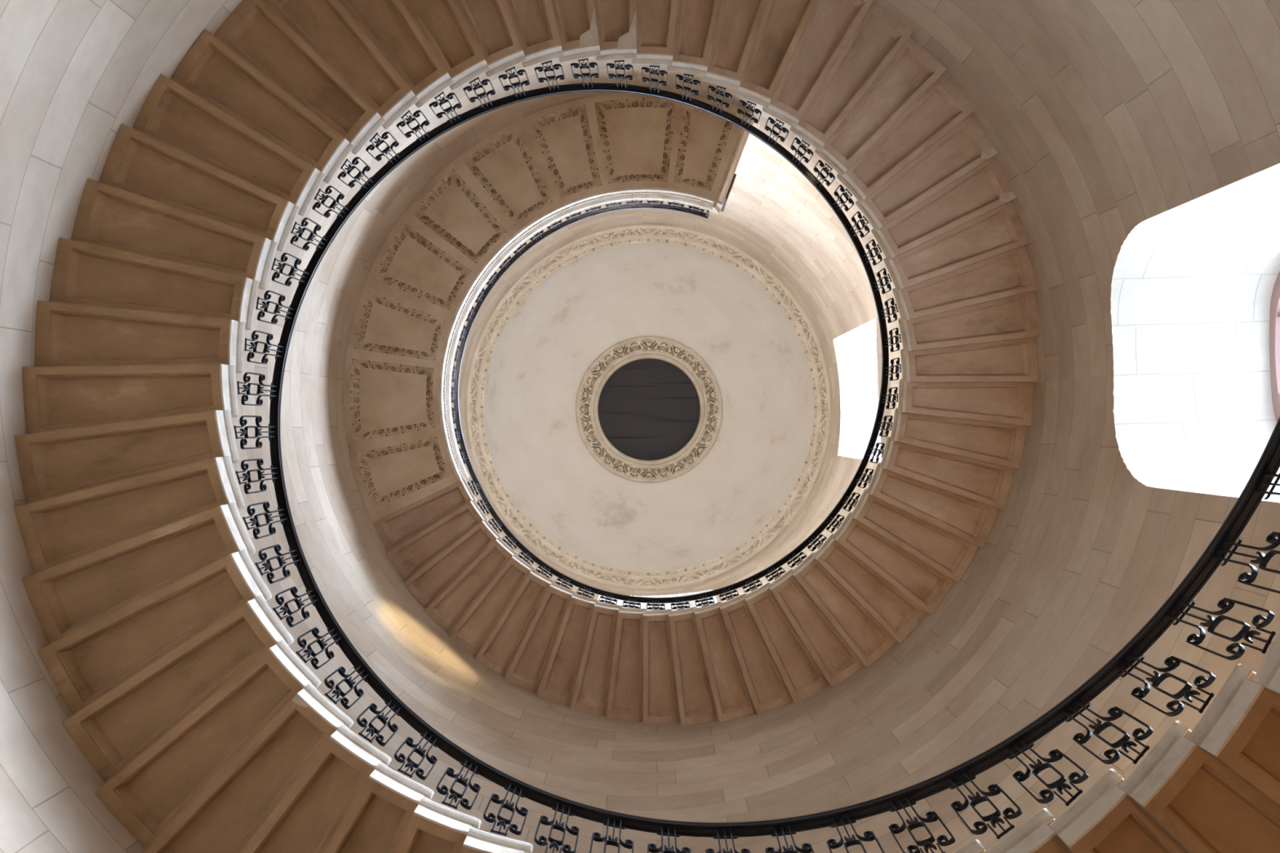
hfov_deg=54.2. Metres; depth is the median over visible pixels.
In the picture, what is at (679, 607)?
baluster
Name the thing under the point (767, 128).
baluster
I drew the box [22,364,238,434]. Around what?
stone step
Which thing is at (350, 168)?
baluster
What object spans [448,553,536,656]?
stone step
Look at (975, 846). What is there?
stone step
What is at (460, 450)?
baluster
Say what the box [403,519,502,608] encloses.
stone step
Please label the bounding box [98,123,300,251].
stone step
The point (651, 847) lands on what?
baluster
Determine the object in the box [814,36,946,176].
stone step
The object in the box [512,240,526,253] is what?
baluster
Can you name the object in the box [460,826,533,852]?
stone step
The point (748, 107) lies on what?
baluster
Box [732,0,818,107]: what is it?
stone step
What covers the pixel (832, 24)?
stone step
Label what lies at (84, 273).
stone step
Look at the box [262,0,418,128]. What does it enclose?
stone step
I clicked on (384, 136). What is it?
baluster
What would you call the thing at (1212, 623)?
baluster
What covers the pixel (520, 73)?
baluster
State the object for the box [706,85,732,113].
baluster
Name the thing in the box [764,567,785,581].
baluster
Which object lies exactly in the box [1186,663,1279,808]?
stone step
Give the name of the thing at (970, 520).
stone step
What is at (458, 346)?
baluster
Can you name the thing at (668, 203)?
baluster
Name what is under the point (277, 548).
baluster
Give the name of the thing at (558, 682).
stone step
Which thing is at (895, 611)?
stone step
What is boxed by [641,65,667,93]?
baluster
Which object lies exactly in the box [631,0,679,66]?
stone step
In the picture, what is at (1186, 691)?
baluster
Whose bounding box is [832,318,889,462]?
window
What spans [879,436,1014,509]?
stone step
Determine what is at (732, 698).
stone step
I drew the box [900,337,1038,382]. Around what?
stone step
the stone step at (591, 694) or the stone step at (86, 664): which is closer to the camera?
the stone step at (86, 664)
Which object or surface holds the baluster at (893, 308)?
on the stone step at (1009, 273)
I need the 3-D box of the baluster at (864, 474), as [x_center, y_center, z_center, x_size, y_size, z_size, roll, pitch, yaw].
[2.369,0.544,13.217,0.022,0.800,0.215,22,-90,1]
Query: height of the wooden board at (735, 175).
0.965 m
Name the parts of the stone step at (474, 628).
soffit panel, moulding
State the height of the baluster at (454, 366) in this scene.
0.660 m
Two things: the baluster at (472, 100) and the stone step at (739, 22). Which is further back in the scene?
the stone step at (739, 22)
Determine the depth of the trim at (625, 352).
29.85 m
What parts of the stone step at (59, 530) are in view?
soffit panel, moulding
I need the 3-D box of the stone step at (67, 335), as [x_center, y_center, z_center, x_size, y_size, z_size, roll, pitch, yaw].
[-3.193,-0.537,7.997,1.276,0.178,0.468,2,-90,1]
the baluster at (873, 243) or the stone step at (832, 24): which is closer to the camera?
the stone step at (832, 24)
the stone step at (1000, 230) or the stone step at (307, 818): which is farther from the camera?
the stone step at (1000, 230)
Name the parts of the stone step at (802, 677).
moulding, soffit panel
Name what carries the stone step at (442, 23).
attached to the wall
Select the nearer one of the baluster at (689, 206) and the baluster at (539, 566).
the baluster at (539, 566)
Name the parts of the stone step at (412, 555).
soffit panel, moulding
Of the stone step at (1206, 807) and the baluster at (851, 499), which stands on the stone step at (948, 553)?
the baluster at (851, 499)
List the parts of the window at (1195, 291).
frame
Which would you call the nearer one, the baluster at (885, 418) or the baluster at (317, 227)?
the baluster at (317, 227)
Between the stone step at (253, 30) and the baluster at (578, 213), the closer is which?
the stone step at (253, 30)
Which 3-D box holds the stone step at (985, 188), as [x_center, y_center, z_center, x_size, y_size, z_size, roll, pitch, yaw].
[2.769,-1.984,11.486,1.276,0.182,0.468,-29,-90,1]
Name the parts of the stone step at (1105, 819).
moulding, soffit panel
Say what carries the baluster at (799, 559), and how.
on the stone step at (864, 634)
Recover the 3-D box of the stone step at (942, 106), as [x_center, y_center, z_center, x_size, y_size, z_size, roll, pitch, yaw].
[2.347,-2.560,11.184,1.276,0.178,0.468,-42,-90,0]
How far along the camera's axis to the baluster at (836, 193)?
11.62 m
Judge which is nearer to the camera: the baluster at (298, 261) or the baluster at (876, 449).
the baluster at (298, 261)
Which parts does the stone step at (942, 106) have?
moulding, soffit panel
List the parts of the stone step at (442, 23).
soffit panel, moulding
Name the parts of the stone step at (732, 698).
moulding, soffit panel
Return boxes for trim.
[466,225,830,588]
[575,336,722,482]
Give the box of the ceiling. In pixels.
[484,242,813,572]
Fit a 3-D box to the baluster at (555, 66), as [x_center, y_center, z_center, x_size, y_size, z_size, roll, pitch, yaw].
[-0.725,-2.843,10.161,0.215,0.800,0.022,-17,-90,1]
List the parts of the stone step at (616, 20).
soffit panel, moulding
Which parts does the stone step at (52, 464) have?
soffit panel, moulding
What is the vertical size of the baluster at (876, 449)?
0.800 m
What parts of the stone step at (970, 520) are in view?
moulding, soffit panel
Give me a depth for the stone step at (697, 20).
10.26 m
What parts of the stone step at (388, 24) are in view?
soffit panel, moulding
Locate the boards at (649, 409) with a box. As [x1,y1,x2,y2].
[598,359,699,460]
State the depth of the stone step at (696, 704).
14.12 m
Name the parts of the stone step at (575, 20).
soffit panel, moulding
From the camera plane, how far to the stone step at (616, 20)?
9.96 m
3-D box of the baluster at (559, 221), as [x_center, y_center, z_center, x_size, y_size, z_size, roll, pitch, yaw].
[-1.127,-2.664,16.437,0.215,0.660,0.022,-28,-90,1]
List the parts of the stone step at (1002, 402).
moulding, soffit panel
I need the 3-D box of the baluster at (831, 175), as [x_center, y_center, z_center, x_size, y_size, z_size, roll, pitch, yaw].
[1.686,-2.315,11.526,0.215,0.800,0.022,41,-90,1]
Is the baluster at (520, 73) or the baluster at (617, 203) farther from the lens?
the baluster at (617, 203)
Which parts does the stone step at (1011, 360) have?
moulding, soffit panel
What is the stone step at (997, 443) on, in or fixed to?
attached to the wall
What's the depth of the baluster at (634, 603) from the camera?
14.91 m
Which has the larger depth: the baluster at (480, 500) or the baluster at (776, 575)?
the baluster at (480, 500)
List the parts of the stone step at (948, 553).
moulding, soffit panel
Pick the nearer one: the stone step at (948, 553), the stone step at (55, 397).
the stone step at (55, 397)
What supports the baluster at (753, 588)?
on the stone step at (802, 677)
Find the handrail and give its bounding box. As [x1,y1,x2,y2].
[269,83,1279,837]
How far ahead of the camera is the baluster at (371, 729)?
6.96 m
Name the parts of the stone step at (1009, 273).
moulding, soffit panel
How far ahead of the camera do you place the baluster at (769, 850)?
5.89 m
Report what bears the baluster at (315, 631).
on the stone step at (152, 791)
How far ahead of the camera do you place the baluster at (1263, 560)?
4.62 m
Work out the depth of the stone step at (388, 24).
9.20 m
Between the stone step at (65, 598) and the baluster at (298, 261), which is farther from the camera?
the baluster at (298, 261)
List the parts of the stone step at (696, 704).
moulding, soffit panel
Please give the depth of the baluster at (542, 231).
16.47 m
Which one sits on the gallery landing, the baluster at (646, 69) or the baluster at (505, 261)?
the baluster at (505, 261)
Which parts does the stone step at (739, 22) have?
moulding, soffit panel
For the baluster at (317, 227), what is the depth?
8.86 m
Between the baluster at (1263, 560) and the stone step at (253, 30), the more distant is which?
the stone step at (253, 30)
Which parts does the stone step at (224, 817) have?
soffit panel, moulding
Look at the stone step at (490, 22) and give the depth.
9.50 m
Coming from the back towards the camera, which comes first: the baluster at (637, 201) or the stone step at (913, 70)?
the baluster at (637, 201)
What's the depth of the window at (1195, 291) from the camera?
9.92 m
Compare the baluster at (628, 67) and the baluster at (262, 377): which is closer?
the baluster at (262, 377)
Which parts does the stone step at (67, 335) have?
soffit panel, moulding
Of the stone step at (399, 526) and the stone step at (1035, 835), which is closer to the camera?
the stone step at (1035, 835)
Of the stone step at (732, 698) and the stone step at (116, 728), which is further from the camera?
the stone step at (732, 698)
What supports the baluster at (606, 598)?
on the stone step at (591, 694)
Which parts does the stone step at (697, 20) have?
moulding, soffit panel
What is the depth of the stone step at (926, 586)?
13.01 m
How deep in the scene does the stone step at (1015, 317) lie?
11.92 m
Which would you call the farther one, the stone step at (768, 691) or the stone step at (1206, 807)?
the stone step at (768, 691)
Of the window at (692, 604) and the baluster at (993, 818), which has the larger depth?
the window at (692, 604)
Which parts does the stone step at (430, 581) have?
soffit panel, moulding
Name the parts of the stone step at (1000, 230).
moulding, soffit panel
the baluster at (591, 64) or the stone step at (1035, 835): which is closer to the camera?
the stone step at (1035, 835)
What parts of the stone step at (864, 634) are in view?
moulding, soffit panel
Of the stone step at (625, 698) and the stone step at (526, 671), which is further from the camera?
the stone step at (526, 671)
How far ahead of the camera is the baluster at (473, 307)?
16.48 m
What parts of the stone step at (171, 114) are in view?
soffit panel, moulding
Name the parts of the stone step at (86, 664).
soffit panel, moulding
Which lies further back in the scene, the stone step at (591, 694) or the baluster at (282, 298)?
the stone step at (591, 694)
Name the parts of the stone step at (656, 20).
moulding, soffit panel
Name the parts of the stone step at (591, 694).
soffit panel, moulding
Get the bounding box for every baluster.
[233,415,275,448]
[235,458,278,494]
[236,372,277,405]
[242,501,287,539]
[244,330,284,364]
[254,544,300,583]
[255,290,294,324]
[271,252,309,286]
[272,586,318,627]
[289,217,327,251]
[295,626,340,669]
[311,185,348,217]
[324,665,368,709]
[337,156,373,189]
[356,700,400,746]
[365,131,400,164]
[394,731,437,780]
[395,110,430,142]
[428,91,462,124]
[435,759,480,809]
[450,386,456,403]
[451,365,457,382]
[451,407,457,423]
[453,345,461,361]
[453,428,461,444]
[457,324,466,341]
[458,448,466,464]
[462,76,496,109]
[465,305,475,321]
[466,480,479,496]
[474,287,484,302]
[476,499,489,515]
[483,783,528,835]
[484,270,497,285]
[488,518,502,533]
[497,255,511,268]
[498,66,529,97]
[502,535,517,550]
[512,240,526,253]
[517,551,533,565]
[528,228,543,240]
[533,803,579,852]
[534,60,564,91]
[535,565,552,578]
[546,219,562,229]
[555,577,573,589]
[564,210,581,221]
[570,57,599,88]
[576,587,594,598]
[584,204,601,213]
[589,817,633,852]
[599,593,617,604]
[604,201,622,208]
[606,60,633,88]
[622,598,640,608]
[626,199,642,206]
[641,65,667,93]
[646,600,665,610]
[647,199,663,206]
[647,826,691,852]
[667,200,684,208]
[671,599,689,609]
[675,73,700,102]
[688,204,704,213]
[694,595,714,606]
[705,830,750,852]
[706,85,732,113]
[719,588,738,600]
[736,99,761,128]
[742,578,762,592]
[764,116,788,145]
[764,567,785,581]
[764,825,814,852]
[786,551,806,568]
[790,137,813,164]
[807,533,826,551]
[813,160,835,186]
[826,514,844,533]
[826,814,884,852]
[833,184,853,211]
[842,492,860,511]
[849,211,869,238]
[856,468,874,488]
[862,239,882,266]
[866,442,884,463]
[873,267,892,294]
[876,415,893,436]
[880,297,898,323]
[881,386,898,408]
[884,327,901,352]
[884,357,901,381]
[888,796,955,852]
[948,772,1022,839]
[1006,740,1088,806]
[1062,701,1153,764]
[1116,654,1215,716]
[1166,597,1275,660]
[1213,531,1279,593]
[1254,472,1279,499]
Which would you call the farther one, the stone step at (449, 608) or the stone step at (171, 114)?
the stone step at (449, 608)
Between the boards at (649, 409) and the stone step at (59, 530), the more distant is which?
the boards at (649, 409)
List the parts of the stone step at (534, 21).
soffit panel, moulding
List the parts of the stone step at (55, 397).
soffit panel, moulding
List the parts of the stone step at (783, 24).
moulding, soffit panel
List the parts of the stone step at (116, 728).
soffit panel, moulding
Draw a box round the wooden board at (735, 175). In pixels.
[720,173,736,212]
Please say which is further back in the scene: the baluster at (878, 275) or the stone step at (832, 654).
the stone step at (832, 654)
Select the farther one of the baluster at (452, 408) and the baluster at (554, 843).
the baluster at (452, 408)
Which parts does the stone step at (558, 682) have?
soffit panel, moulding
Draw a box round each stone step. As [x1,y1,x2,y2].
[13,455,244,573]
[14,409,239,503]
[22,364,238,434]
[22,502,255,644]
[34,300,244,373]
[37,548,271,714]
[49,237,259,330]
[62,595,293,782]
[71,178,277,289]
[94,639,320,848]
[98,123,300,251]
[132,73,325,216]
[142,682,353,852]
[170,29,354,183]
[213,0,386,154]
[240,724,391,852]
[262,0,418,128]
[323,761,434,852]
[337,0,453,107]
[373,479,476,551]
[386,499,488,581]
[395,796,481,852]
[401,0,489,90]
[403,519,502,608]
[423,537,518,634]
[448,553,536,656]
[456,0,526,76]
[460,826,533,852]
[475,568,555,676]
[504,582,577,693]
[505,0,564,67]
[536,592,599,706]
[550,0,600,62]
[570,600,622,715]
[594,0,636,61]
[605,607,647,721]
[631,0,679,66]
[643,608,680,724]
[666,0,722,76]
[668,606,718,725]
[693,601,756,723]
[700,0,768,90]
[718,593,793,715]
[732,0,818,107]
[743,582,829,703]
[762,0,874,128]
[767,568,864,687]
[789,3,913,151]
[790,552,897,666]
[812,533,927,643]
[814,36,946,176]
[831,512,954,614]
[836,74,974,203]
[850,488,977,582]
[855,114,998,231]
[866,463,998,547]
[871,156,1016,261]
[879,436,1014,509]
[883,200,1029,291]
[889,408,1026,468]
[892,245,1037,321]
[897,291,1040,352]
[897,378,1033,426]
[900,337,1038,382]
[952,839,985,852]
[982,808,1071,852]
[1048,768,1188,852]
[1118,720,1279,852]
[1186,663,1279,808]
[1252,631,1279,696]
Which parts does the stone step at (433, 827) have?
soffit panel, moulding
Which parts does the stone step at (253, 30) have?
soffit panel, moulding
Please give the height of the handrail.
12.627 m
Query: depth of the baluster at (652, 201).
16.47 m
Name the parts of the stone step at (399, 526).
soffit panel, moulding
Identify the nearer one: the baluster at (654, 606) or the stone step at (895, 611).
the stone step at (895, 611)
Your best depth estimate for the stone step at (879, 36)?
10.86 m
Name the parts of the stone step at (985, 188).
moulding, soffit panel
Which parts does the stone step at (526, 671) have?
soffit panel, moulding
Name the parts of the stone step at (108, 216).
soffit panel, moulding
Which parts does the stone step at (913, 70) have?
moulding, soffit panel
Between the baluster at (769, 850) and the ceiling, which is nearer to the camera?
the baluster at (769, 850)
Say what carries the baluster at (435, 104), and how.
on the stone step at (388, 24)
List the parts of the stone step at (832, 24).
moulding, soffit panel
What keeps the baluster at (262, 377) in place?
on the stone step at (55, 397)
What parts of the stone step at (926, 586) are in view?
moulding, soffit panel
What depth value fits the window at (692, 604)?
24.93 m
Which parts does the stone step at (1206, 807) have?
moulding, soffit panel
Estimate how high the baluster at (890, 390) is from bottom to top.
0.800 m
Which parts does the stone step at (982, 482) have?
moulding, soffit panel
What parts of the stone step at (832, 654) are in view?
moulding, soffit panel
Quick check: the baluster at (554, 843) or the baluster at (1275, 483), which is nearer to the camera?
the baluster at (1275, 483)
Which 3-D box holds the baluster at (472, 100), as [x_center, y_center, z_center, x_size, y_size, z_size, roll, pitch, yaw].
[-1.250,-2.620,9.858,0.215,0.800,0.022,-29,-90,1]
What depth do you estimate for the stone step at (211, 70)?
8.74 m
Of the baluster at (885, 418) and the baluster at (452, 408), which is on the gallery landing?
the baluster at (452, 408)
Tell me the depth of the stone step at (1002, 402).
12.23 m
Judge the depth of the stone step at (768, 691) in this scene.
13.80 m
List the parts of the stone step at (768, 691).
moulding, soffit panel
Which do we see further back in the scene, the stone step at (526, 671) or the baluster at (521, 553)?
the baluster at (521, 553)
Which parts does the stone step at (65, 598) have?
soffit panel, moulding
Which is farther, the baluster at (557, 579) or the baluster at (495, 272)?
the baluster at (495, 272)
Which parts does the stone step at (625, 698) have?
soffit panel, moulding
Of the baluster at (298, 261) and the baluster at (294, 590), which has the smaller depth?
the baluster at (294, 590)
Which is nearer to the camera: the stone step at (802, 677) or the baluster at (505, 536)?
the stone step at (802, 677)
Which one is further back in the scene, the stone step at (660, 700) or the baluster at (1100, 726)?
the stone step at (660, 700)
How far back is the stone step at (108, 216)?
8.28 m
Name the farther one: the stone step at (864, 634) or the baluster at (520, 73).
the stone step at (864, 634)
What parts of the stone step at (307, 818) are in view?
soffit panel, moulding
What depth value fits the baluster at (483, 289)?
16.48 m
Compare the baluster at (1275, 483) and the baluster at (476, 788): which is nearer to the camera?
the baluster at (1275, 483)
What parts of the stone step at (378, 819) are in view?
soffit panel, moulding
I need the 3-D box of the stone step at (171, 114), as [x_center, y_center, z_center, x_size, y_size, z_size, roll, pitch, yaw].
[-2.821,-1.904,8.613,1.276,0.178,0.468,28,-90,1]
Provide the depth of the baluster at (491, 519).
16.03 m
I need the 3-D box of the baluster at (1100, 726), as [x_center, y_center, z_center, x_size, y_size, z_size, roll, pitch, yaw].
[1.862,1.217,5.028,0.022,0.800,0.215,41,-90,1]
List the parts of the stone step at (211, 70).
soffit panel, moulding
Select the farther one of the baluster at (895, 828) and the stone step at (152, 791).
the stone step at (152, 791)
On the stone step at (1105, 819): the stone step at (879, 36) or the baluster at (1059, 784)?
the baluster at (1059, 784)
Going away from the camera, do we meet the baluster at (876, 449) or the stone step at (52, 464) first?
the stone step at (52, 464)
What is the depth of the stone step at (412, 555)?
15.70 m
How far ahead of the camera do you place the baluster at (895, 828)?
5.47 m
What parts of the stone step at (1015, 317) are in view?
moulding, soffit panel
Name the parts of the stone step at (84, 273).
soffit panel, moulding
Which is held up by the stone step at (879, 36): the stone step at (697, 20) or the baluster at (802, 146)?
the baluster at (802, 146)
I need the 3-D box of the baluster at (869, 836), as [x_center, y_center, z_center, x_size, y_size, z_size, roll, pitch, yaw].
[0.963,1.890,5.656,0.215,0.800,0.022,-24,-90,1]
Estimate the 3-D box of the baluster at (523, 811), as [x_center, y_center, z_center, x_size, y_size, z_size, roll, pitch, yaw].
[-0.697,2.017,6.602,0.215,0.800,0.022,15,-90,1]
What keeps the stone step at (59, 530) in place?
attached to the wall
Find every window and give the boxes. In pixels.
[597,589,717,610]
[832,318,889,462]
[1111,163,1279,502]
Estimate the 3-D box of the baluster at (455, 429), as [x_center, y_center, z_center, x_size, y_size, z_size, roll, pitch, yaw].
[-2.418,0.130,16.449,0.022,0.660,0.215,-12,-90,1]
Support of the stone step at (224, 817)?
attached to the wall
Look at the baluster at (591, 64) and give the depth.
10.20 m
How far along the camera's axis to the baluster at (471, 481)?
16.34 m
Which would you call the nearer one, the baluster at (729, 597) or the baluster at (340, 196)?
the baluster at (340, 196)
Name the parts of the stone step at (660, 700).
moulding, soffit panel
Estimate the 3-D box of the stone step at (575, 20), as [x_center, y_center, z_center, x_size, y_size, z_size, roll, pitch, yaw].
[-0.585,-3.537,9.824,0.468,0.182,1.276,-10,-90,1]
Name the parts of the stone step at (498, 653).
soffit panel, moulding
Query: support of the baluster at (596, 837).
on the stone step
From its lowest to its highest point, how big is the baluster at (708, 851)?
0.800 m
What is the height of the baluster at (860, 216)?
0.800 m
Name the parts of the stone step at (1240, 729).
moulding, soffit panel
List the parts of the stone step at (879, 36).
moulding, soffit panel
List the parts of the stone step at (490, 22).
soffit panel, moulding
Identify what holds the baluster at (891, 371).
on the stone step at (1011, 360)
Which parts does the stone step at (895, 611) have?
moulding, soffit panel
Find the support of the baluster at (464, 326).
on the gallery landing
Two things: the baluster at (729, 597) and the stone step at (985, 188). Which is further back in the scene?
the baluster at (729, 597)
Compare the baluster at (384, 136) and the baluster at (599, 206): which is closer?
the baluster at (384, 136)
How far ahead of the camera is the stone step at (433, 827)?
6.23 m
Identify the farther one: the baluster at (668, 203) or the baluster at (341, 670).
the baluster at (668, 203)
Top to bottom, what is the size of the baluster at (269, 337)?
0.800 m
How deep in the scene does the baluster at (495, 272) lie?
16.48 m
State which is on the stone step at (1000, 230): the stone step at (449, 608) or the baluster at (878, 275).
the baluster at (878, 275)
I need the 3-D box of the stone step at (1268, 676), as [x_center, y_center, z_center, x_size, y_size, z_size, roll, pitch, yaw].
[2.749,1.026,4.220,1.276,0.178,0.468,28,-90,1]
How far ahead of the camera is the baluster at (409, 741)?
6.83 m
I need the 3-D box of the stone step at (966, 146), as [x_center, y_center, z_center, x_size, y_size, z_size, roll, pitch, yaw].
[2.574,-2.284,11.334,1.276,0.182,0.468,-36,-90,0]
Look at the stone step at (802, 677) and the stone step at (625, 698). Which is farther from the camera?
the stone step at (625, 698)
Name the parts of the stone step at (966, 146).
moulding, soffit panel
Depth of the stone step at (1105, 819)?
4.67 m
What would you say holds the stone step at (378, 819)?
attached to the wall
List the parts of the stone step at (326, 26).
soffit panel, moulding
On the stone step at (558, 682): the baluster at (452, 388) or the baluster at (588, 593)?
the baluster at (588, 593)
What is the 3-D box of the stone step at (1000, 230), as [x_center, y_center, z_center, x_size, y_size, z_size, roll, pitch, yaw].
[2.929,-1.664,11.641,1.276,0.178,0.468,-23,-90,1]
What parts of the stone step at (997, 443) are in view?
moulding, soffit panel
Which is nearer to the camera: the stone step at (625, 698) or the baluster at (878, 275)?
the baluster at (878, 275)
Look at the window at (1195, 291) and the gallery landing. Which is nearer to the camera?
the window at (1195, 291)
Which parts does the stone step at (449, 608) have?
soffit panel, moulding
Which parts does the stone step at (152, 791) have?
soffit panel, moulding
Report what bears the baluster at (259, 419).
on the stone step at (52, 464)
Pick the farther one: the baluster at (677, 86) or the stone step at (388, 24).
the baluster at (677, 86)
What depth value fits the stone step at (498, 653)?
15.07 m
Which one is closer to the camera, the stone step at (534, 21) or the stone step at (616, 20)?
the stone step at (534, 21)
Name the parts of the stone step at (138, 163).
soffit panel, moulding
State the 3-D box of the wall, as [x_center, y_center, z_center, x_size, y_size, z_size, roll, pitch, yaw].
[0.049,-0.418,14.776,7.617,32.250,7.617,0,-90,1]
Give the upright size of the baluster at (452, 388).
0.660 m
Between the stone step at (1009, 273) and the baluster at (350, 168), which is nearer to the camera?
the baluster at (350, 168)
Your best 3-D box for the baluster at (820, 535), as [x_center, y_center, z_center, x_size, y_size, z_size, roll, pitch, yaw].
[1.923,1.264,13.685,0.022,0.800,0.215,42,-90,1]
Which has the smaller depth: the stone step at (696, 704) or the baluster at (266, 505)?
the baluster at (266, 505)
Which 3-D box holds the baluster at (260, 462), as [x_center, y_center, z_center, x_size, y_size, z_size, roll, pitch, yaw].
[-2.444,0.313,8.014,0.022,0.800,0.215,-17,-90,1]
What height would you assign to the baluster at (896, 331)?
0.800 m
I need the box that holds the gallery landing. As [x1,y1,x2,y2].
[343,92,755,522]
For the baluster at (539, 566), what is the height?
0.800 m
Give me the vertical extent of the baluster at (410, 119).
0.800 m
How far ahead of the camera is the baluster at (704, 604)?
14.35 m
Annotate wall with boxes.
[0,0,1279,852]
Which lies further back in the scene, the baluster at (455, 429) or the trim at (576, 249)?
the trim at (576, 249)
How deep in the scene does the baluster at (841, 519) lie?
13.45 m

